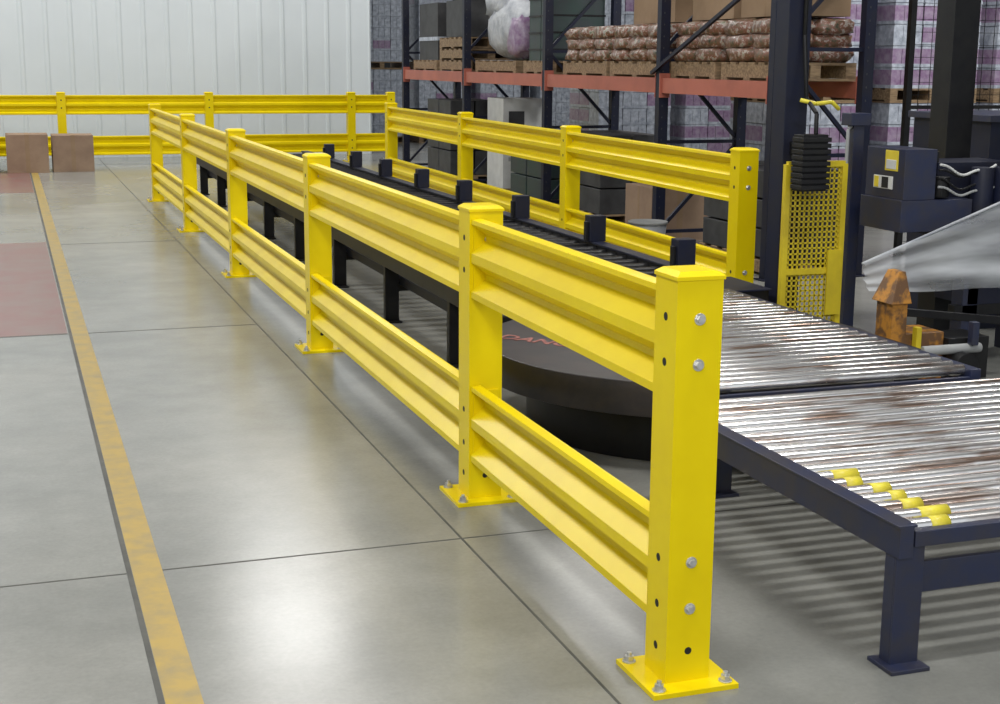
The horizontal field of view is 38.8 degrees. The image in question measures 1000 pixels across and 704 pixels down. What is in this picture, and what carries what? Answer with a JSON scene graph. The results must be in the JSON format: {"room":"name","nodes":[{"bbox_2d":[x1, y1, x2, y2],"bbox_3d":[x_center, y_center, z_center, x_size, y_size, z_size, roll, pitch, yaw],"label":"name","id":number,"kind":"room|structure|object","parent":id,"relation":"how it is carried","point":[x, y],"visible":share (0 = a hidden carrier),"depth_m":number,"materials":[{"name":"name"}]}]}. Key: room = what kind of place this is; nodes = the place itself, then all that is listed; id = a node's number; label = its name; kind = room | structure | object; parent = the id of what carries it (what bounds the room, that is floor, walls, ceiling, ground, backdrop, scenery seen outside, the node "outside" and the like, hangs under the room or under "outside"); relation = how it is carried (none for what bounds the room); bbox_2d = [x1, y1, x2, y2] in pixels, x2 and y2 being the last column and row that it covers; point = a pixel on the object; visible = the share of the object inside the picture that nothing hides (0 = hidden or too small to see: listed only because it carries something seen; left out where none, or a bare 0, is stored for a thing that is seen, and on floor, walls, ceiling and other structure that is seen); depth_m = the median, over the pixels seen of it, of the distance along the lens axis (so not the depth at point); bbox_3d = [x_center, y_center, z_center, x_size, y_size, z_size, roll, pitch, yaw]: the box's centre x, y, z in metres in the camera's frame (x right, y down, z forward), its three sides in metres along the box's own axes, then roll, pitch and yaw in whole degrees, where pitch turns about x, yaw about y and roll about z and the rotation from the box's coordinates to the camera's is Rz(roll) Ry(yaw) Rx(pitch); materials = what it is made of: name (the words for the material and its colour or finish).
{"room":"warehouse","nodes":[
{"label":"warehouse","id":0,"kind":"room"},
{"bbox_2d":[0,0,371,158],"bbox_3d":[-9.472,-7.048,22.311,15.170,8.000,0.215,-4,12,-19],"label":"wall","id":1,"kind":"structure","parent":0,"point":[48,47],"depth_m":24.06,"materials":[{"name":"white metal"}]},
{"bbox_2d":[0,138,999,703],"bbox_3d":[-2.210,-1.495,15.653,24.000,0.102,41.000,-4,12,-19],"label":"floor","id":2,"kind":"structure","parent":0,"point":[234,454],"depth_m":4.96,"materials":[{"name":"concrete"}]},
{"bbox_2d":[5,133,49,172],"bbox_3d":[-6.933,-2.923,20.827,0.582,0.552,0.602,-4,12,-19],"label":"cardboard box","id":3,"kind":"object","parent":2,"relation":"on","point":[25,152],"visible":1,"depth_m":20.55,"materials":[{"name":"brown cardboard"}]},
{"bbox_2d":[0,171,66,336],"bbox_3d":[-6.822,-1.268,14.136,4.280,0.001,13.300,-4,12,-19],"label":"floor marking","id":4,"kind":"object","parent":2,"relation":"on","point":[30,304],"depth_m":10.37,"materials":[{"name":"paint"}]},
{"bbox_2d":[50,133,94,171],"bbox_3d":[-6.360,-2.970,21.126,0.582,0.532,0.602,-4,12,-19],"label":"cardboard box","id":5,"kind":"object","parent":2,"relation":"on","point":[71,152],"visible":1,"depth_m":20.85,"materials":[{"name":"brown cardboard"}]},
{"bbox_2d":[0,92,394,161],"bbox_3d":[-6.466,-3.468,22.066,10.070,1.128,0.250,-4,12,-19],"label":"guard rail","id":6,"kind":"object","parent":2,"relation":"on","point":[60,104],"visible":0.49,"depth_m":22.59,"materials":[{"name":"metal"}]},
{"bbox_2d":[370,0,401,142],"bbox_3d":[-2.519,-5.737,28.745,1.080,2.943,1.080,-4,12,-19],"label":"goods","id":7,"kind":"object","parent":2,"relation":"on","point":[385,15],"visible":0.38,"depth_m":28.22,"materials":[{"name":"white plastic"}]},
{"bbox_2d":[0,162,795,703],"bbox_3d":[-3.506,-0.256,9.323,24.193,0.002,18.619,10,15,38],"label":"joint","id":8,"kind":"object","parent":2,"relation":"on","point":[148,650],"visible":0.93,"depth_m":5.03,"materials":[{"name":"grey concrete"}]},
{"bbox_2d":[409,0,461,142],"bbox_3d":[-1.290,-5.813,29.161,1.080,2.943,1.080,-4,12,-19],"label":"goods","id":9,"kind":"object","parent":2,"relation":"on","point":[420,90],"visible":0.21,"depth_m":28.70,"materials":[{"name":"grey plastic"}]},
{"bbox_2d":[147,104,738,700],"bbox_3d":[-1.770,-1.002,10.219,0.250,1.128,14.150,-4,12,-19],"label":"guard rail","id":10,"kind":"object","parent":2,"relation":"on","point":[662,333],"visible":1,"depth_m":4.83,"materials":[{"name":"metal"}]},
{"bbox_2d":[428,98,487,183],"bbox_3d":[-0.517,-2.896,19.493,0.700,1.126,1.150,-4,12,-19],"label":"goods","id":11,"kind":"object","parent":2,"relation":"on","point":[442,156],"visible":0.29,"depth_m":19.06,"materials":[{"name":"grey plastic"}]},
{"bbox_2d":[196,144,771,367],"bbox_3d":[-1.169,-1.323,12.965,1.830,0.660,11.320,-4,12,-19],"label":"conveyor","id":12,"kind":"object","parent":2,"relation":"on","point":[398,276],"visible":0.37,"depth_m":9.78,"materials":[{"name":"black metal"}]},
{"bbox_2d":[471,60,529,99],"bbox_3d":[-0.060,-5.889,29.576,1.080,2.943,1.080,-4,12,-19],"label":"goods","id":13,"kind":"object","parent":2,"relation":"on","point":[478,90],"visible":0.09,"depth_m":29.14,"materials":[{"name":"white plastic"}]},
{"bbox_2d":[487,97,541,190],"bbox_3d":[0.196,-2.534,17.575,0.540,1.200,0.603,-4,12,-19],"label":"carton","id":14,"kind":"object","parent":2,"relation":"on","point":[516,110],"visible":0.31,"depth_m":17.27,"materials":[{"name":"cardboard"}]},
{"bbox_2d":[510,156,559,203],"bbox_3d":[0.619,-2.075,16.282,0.700,0.826,1.150,-4,12,-19],"label":"goods","id":15,"kind":"object","parent":2,"relation":"on","point":[526,180],"visible":0.08,"depth_m":16.07,"materials":[{"name":"green plastic"}]},
{"bbox_2d":[530,86,570,129],"bbox_3d":[1.169,-5.966,29.991,1.080,2.943,1.080,-4,12,-19],"label":"goods","id":16,"kind":"object","parent":2,"relation":"on","point":[560,96],"visible":0.16,"depth_m":29.62,"materials":[{"name":"white plastic"}]},
{"bbox_2d":[384,102,759,282],"bbox_3d":[0.080,-1.642,13.401,0.250,1.128,9.750,-3,12,-17],"label":"guard rail","id":17,"kind":"object","parent":2,"relation":"on","point":[733,177],"visible":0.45,"depth_m":11.09,"materials":[{"name":"metal"}]},
{"bbox_2d":[579,130,653,222],"bbox_3d":[1.139,-1.816,14.790,0.700,0.926,1.150,-4,12,-19],"label":"goods","id":18,"kind":"object","parent":2,"relation":"on","point":[599,194],"visible":0.29,"depth_m":14.28,"materials":[{"name":"grey plastic"}]},
{"bbox_2d":[569,0,670,144],"bbox_3d":[1.675,-3.871,19.805,1.080,2.943,1.080,-4,12,-19],"label":"goods","id":19,"kind":"object","parent":2,"relation":"on","point":[636,109],"visible":0.22,"depth_m":19.42,"materials":[{"name":"white plastic"}]},
{"bbox_2d":[401,0,877,281],"bbox_3d":[0.732,-3.852,15.558,0.940,4.600,10.720,-4,12,-19],"label":"rack","id":20,"kind":"object","parent":2,"relation":"on","point":[661,85],"visible":0.42,"depth_m":12.69,"materials":[{"name":"black metal"}]},
{"bbox_2d":[414,2,448,70],"bbox_3d":[-0.711,-4.380,19.764,0.700,0.900,1.150,-4,12,-19],"label":"wooden pallet","id":21,"kind":"object","parent":20,"relation":"on","point":[432,15],"visible":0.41,"depth_m":19.50,"materials":[{"name":"wood"}]},
{"bbox_2d":[440,0,510,70],"bbox_3d":[-0.289,-4.130,18.560,0.700,0.900,1.150,-4,12,-19],"label":"pallet stack","id":22,"kind":"object","parent":20,"relation":"on","point":[451,47],"visible":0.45,"depth_m":18.33,"materials":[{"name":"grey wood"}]},
{"bbox_2d":[475,0,529,72],"bbox_3d":[0.296,-3.831,16.931,0.741,0.978,1.561,-4,12,-19],"label":"bag","id":23,"kind":"object","parent":20,"relation":"on","point":[509,20],"visible":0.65,"depth_m":16.55,"materials":[{"name":"white woven plastic fabric"},{"name":"wood"}]},
{"bbox_2d":[523,0,605,73],"bbox_3d":[0.726,-3.528,15.666,0.700,0.900,0.800,-4,12,-19],"label":"plastic crates","id":24,"kind":"object","parent":20,"relation":"on","point":[565,11],"visible":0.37,"depth_m":15.33,"materials":[{"name":"plastic"}]},
{"bbox_2d":[563,25,616,75],"bbox_3d":[1.192,-3.051,14.386,0.789,0.486,1.221,-4,12,-19],"label":"wooden pallet","id":25,"kind":"object","parent":20,"relation":"on","point":[590,48],"visible":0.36,"depth_m":14.16,"materials":[{"name":"brown wood"}]},
{"bbox_2d":[610,22,680,76],"bbox_3d":[1.589,-2.813,13.244,0.795,0.486,1.225,-4,12,-19],"label":"wooden pallet","id":26,"kind":"object","parent":20,"relation":"on","point":[635,46],"visible":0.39,"depth_m":13.11,"materials":[{"name":"printed plastic sacks"},{"name":"wood"}]},
{"bbox_2d":[634,0,697,23],"bbox_3d":[1.644,-3.317,13.224,0.452,0.502,0.902,-4,12,-19],"label":"cardboard box","id":27,"kind":"object","parent":26,"relation":"on","point":[645,11],"visible":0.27,"depth_m":13.14,"materials":[{"name":"brown cardboard"}]},
{"bbox_2d":[670,20,729,78],"bbox_3d":[1.972,-2.583,12.138,0.785,0.486,0.961,-4,12,-19],"label":"wooden pallet","id":28,"kind":"object","parent":20,"relation":"on","point":[702,58],"visible":0.4,"depth_m":11.88,"materials":[{"name":"brown wood"}]},
{"bbox_2d":[692,0,762,20],"bbox_3d":[2.035,-3.168,12.015,0.502,0.702,0.752,-4,12,-19],"label":"cardboard box","id":29,"kind":"object","parent":28,"relation":"on","point":[703,10],"visible":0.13,"depth_m":11.98,"materials":[{"name":"brown cardboard"}]},
{"bbox_2d":[721,18,856,80],"bbox_3d":[2.284,-2.404,11.274,0.787,0.486,0.978,-4,12,-19],"label":"wooden pallet","id":30,"kind":"object","parent":20,"relation":"on","point":[746,41],"visible":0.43,"depth_m":10.99,"materials":[{"name":"brown wood"}]},
{"bbox_2d":[741,0,850,17],"bbox_3d":[2.324,-2.935,11.139,0.542,0.602,0.752,-4,12,-19],"label":"cardboard box","id":31,"kind":"object","parent":30,"relation":"on","point":[749,8],"visible":0.53,"depth_m":10.96,"materials":[{"name":"brown cardboard"}]},
{"bbox_2d":[628,219,667,233],"bbox_3d":[1.258,-0.958,12.122,0.340,0.320,0.340,-4,12,-19],"label":"plastic bucket","id":32,"kind":"object","parent":2,"relation":"on","point":[656,225],"visible":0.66,"depth_m":11.98,"materials":[{"name":"white plastic"}]},
{"bbox_2d":[625,183,707,240],"bbox_3d":[1.584,-1.344,13.559,0.582,0.502,0.602,-4,12,-19],"label":"cardboard box","id":33,"kind":"object","parent":2,"relation":"on","point":[638,201],"visible":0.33,"depth_m":13.32,"materials":[{"name":"brown cardboard"}]},
{"bbox_2d":[669,94,731,152],"bbox_3d":[2.904,-3.947,20.220,1.080,2.943,1.080,-4,12,-19],"label":"goods","id":34,"kind":"object","parent":2,"relation":"on","point":[690,117],"visible":0.2,"depth_m":19.81,"materials":[{"name":"white plastic"}]},
{"bbox_2d":[502,288,980,498],"bbox_3d":[0.878,0.112,6.590,1.880,0.442,2.210,-4,12,-19],"label":"turntable","id":35,"kind":"object","parent":2,"relation":"on","point":[768,348],"visible":0.43,"depth_m":6.01,"materials":[{"name":"metal"}]},
{"bbox_2d":[699,161,837,272],"bbox_3d":[2.227,-1.122,11.698,0.700,0.826,1.150,-4,12,-19],"label":"goods","id":36,"kind":"object","parent":2,"relation":"on","point":[715,227],"visible":0.1,"depth_m":11.31,"materials":[{"name":"grey plastic"}]},
{"bbox_2d":[729,0,861,197],"bbox_3d":[3.203,-2.687,15.187,1.080,2.503,1.080,-4,12,-19],"label":"goods","id":37,"kind":"object","parent":2,"relation":"on","point":[756,107],"visible":0.16,"depth_m":14.81,"materials":[{"name":"white plastic"}]},
{"bbox_2d":[764,0,840,309],"bbox_3d":[1.711,-1.637,7.787,0.326,3.400,0.460,-4,12,-19],"label":"mast","id":38,"kind":"object","parent":2,"relation":"on","point":[808,155],"visible":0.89,"depth_m":7.85,"materials":[{"name":"black metal"}]},
{"bbox_2d":[777,160,847,322],"bbox_3d":[1.753,-0.511,7.985,0.392,1.116,0.046,-4,12,-19],"label":"guard","id":39,"kind":"object","parent":2,"relation":"on","point":[832,268],"visible":0.65,"depth_m":7.97,"materials":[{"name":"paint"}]},
{"bbox_2d":[839,113,871,326],"bbox_3d":[2.045,-0.699,8.277,0.200,1.370,0.170,-4,12,-19],"label":"post","id":40,"kind":"object","parent":2,"relation":"on","point":[856,122],"visible":0.62,"depth_m":8.21,"materials":[{"name":"metal"}]},
{"bbox_2d":[717,378,999,675],"bbox_3d":[2.210,0.447,5.064,2.945,0.420,1.590,-4,12,-19],"label":"conveyor","id":41,"kind":"object","parent":2,"relation":"on","point":[904,470],"visible":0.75,"depth_m":4.46,"materials":[{"name":"silver metal"}]},
{"bbox_2d":[846,0,982,146],"bbox_3d":[4.432,-2.764,15.603,1.080,2.503,1.080,-4,12,-19],"label":"goods","id":42,"kind":"object","parent":2,"relation":"on","point":[892,15],"visible":0.24,"depth_m":14.97,"materials":[{"name":"white plastic"}]},
{"bbox_2d":[859,0,999,347],"bbox_3d":[2.572,-1.657,7.918,1.120,3.400,0.850,-4,12,-19],"label":"machine","id":43,"kind":"object","parent":2,"relation":"on","point":[923,191],"visible":0.97,"depth_m":7.87,"materials":[{"name":"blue metal"}]},
{"bbox_2d":[862,201,999,290],"bbox_3d":[2.443,-0.609,7.599,1.155,0.603,0.036,-4,12,-19],"label":"sheet","id":44,"kind":"object","parent":43,"relation":"attached to","point":[955,262],"visible":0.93,"depth_m":7.62,"materials":[{"name":"white"}]},
{"bbox_2d":[872,269,999,381],"bbox_3d":[2.284,-0.105,7.259,0.932,0.620,0.600,-4,12,-19],"label":"stretch wrapper part","id":45,"kind":"object","parent":2,"relation":"on","point":[969,347],"visible":0.56,"depth_m":7.25,"materials":[{"name":"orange metal"}]},
{"bbox_2d":[892,0,999,265],"bbox_3d":[5.655,-2.139,12.365,5.000,2.600,0.050,-4,12,-19],"label":"wire mesh fence","id":46,"kind":"object","parent":2,"relation":"on","point":[913,4],"visible":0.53,"depth_m":11.56,"materials":[{"name":"black metal"}]},
{"bbox_2d":[904,110,999,328],"bbox_3d":[3.252,-0.901,9.377,0.810,1.340,0.860,-4,12,-19],"label":"cabinet","id":47,"kind":"object","parent":2,"relation":"on","point":[985,137],"visible":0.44,"depth_m":9.30,"materials":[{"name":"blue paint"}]},
{"bbox_2d":[974,0,999,109],"bbox_3d":[5.662,-2.840,16.018,1.080,2.503,1.080,-4,12,-19],"label":"goods","id":48,"kind":"object","parent":2,"relation":"on","point":[991,10],"visible":0.12,"depth_m":15.36,"materials":[{"name":"white plastic"}]}
]}

